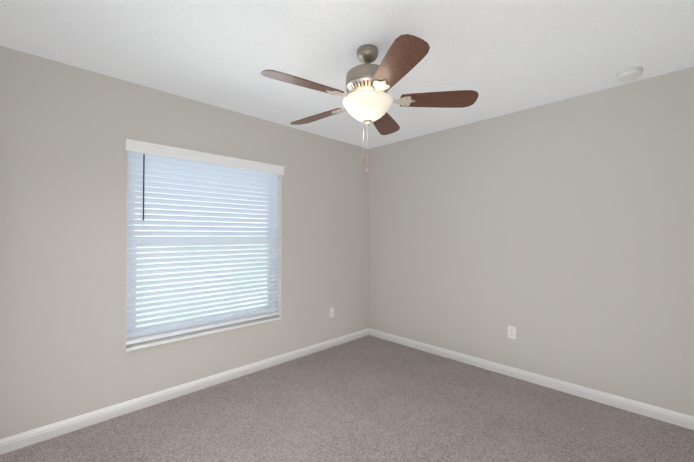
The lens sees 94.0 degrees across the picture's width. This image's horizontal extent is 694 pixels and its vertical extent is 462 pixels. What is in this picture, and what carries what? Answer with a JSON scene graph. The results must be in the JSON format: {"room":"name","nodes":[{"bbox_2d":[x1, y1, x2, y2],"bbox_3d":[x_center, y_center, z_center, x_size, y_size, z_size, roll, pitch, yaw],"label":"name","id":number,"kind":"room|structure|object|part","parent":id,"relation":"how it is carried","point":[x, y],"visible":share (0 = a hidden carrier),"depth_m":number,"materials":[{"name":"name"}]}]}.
{"room":"empty bedroom","nodes":[
{"label":"empty bedroom","id":0,"kind":"room"},
{"bbox_2d":[0,46,368,438],"bbox_3d":[-1.032,0.122,3.099,3.501,2.440,0.200,1,-1,-45],"label":"wall","id":1,"kind":"structure","parent":0,"point":[66,130],"depth_m":2.29,"materials":[{"name":"grey paint"}]},
{"bbox_2d":[0,328,367,454],"bbox_3d":[-0.911,1.299,3.046,3.381,0.086,0.022,1,-1,-45],"label":"baseboard","id":2,"kind":"structure","parent":1,"relation":"attached to","point":[28,438],"depth_m":2.47,"materials":[{"name":"white wood"}]},
{"bbox_2d":[126,162,275,339],"bbox_3d":[-1.235,0.112,2.935,1.330,1.515,0.068,1,-1,-45],"label":"window","id":3,"kind":"structure","parent":1,"relation":"in","point":[139,331],"depth_m":2.80,"materials":[{"name":"glass"}]},
{"bbox_2d":[125,139,284,344],"bbox_3d":[-1.160,0.093,2.859,1.362,1.515,0.118,1,-1,-45],"label":"window blind","id":4,"kind":"object","parent":3,"relation":"attached to","point":[170,160],"visible":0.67,"depth_m":2.77,"materials":[{"name":"white plastic"}]},
{"bbox_3d":[-1.182,0.840,2.871,1.314,0.022,0.052,1,-1,-45],"label":"rail","id":5,"kind":"part","parent":4,"relation":"part of","materials":[{"name":"white plastic"}]},
{"bbox_2d":[126,151,280,326],"bbox_3d":[-1.182,0.112,2.881,1.330,1.515,0.099,1,-1,-45],"label":"window frame","id":6,"kind":"structure","parent":1,"relation":"attached to","point":[279,252],"depth_m":3.32,"materials":[{"name":"white paint"}]},
{"bbox_2d":[126,315,281,351],"bbox_3d":[-1.197,0.879,2.885,1.330,0.020,0.178,1,-1,-45],"label":"window sill","id":7,"kind":"structure","parent":1,"relation":"attached to","point":[151,343],"depth_m":2.74,"materials":[{"name":"white wood"}]},
{"bbox_2d":[329,307,333,317],"bbox_3d":[-0.180,0.954,3.782,0.070,0.115,0.006,1,-1,-45],"label":"outlet","id":8,"kind":"object","parent":1,"relation":"attached to","point":[330,309],"visible":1,"depth_m":3.77,"materials":[{"name":"white plastic"}]},
{"bbox_2d":[0,335,693,461],"bbox_3d":[0.123,1.377,1.993,3.621,0.100,3.372,1,-1,-45],"label":"floor","id":9,"kind":"structure","parent":0,"point":[368,398],"depth_m":2.23,"materials":[{"name":"carpet"}]},
{"bbox_2d":[0,0,693,148],"bbox_3d":[0.123,-1.162,2.028,3.621,0.100,3.372,1,-1,-45],"label":"ceiling","id":10,"kind":"structure","parent":0,"point":[502,57],"depth_m":1.95,"materials":[{"name":"paint"}]},
{"bbox_2d":[261,34,478,171],"bbox_3d":[0.090,-0.735,2.002,1.268,0.755,1.253,1,-1,-45],"label":"fan","id":11,"kind":"object","parent":10,"relation":"hanging from","point":[367,100],"visible":1,"depth_m":1.89,"materials":[{"name":"brown wood"}]},
{"bbox_3d":[0.127,-0.998,1.995,0.270,0.230,0.270,1,-1,-45],"label":"motor","id":12,"kind":"part","parent":11,"relation":"part of","materials":[{"name":"silver metal"}]},
{"bbox_3d":[0.127,-0.736,1.992,0.306,0.129,0.306,1,-1,-45],"label":"lamp shade","id":13,"kind":"part","parent":11,"relation":"part of","materials":[{"name":"white glass"}]},
{"bbox_2d":[616,67,643,80],"bbox_3d":[1.970,-1.089,2.255,0.144,0.041,0.144,1,-1,-45],"label":"smoke detector","id":14,"kind":"object","parent":10,"relation":"attached to","point":[631,73],"visible":0.98,"depth_m":2.22,"materials":[{"name":"white plastic"}]},
{"bbox_2d":[369,67,693,415],"bbox_3d":[1.371,0.124,3.239,0.120,2.440,3.372,1,-1,-45],"label":"wall","id":15,"kind":"structure","parent":0,"point":[559,235],"depth_m":2.74,"materials":[{"name":"grey paint"}]},
{"bbox_2d":[508,325,515,338],"bbox_3d":[1.522,0.936,2.985,0.006,0.115,0.070,1,-1,-45],"label":"outlet","id":16,"kind":"object","parent":15,"relation":"attached to","point":[514,332],"visible":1,"depth_m":2.98,"materials":[{"name":"white plastic"}]},
{"bbox_2d":[368,328,693,429],"bbox_3d":[1.348,1.300,3.150,0.014,0.086,3.000,1,-1,-45],"label":"baseboard","id":17,"kind":"structure","parent":15,"relation":"attached to","point":[669,416],"depth_m":2.72,"materials":[{"name":"white wood"}]},
{"label":"outside","id":18,"kind":"structure","parent":0,"visible":0},
{"bbox_2d":[134,166,266,326],"bbox_3d":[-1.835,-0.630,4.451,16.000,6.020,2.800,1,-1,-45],"label":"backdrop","id":19,"kind":"structure","parent":18,"point":[198,270],"depth_m":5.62,"materials":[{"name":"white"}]}
]}

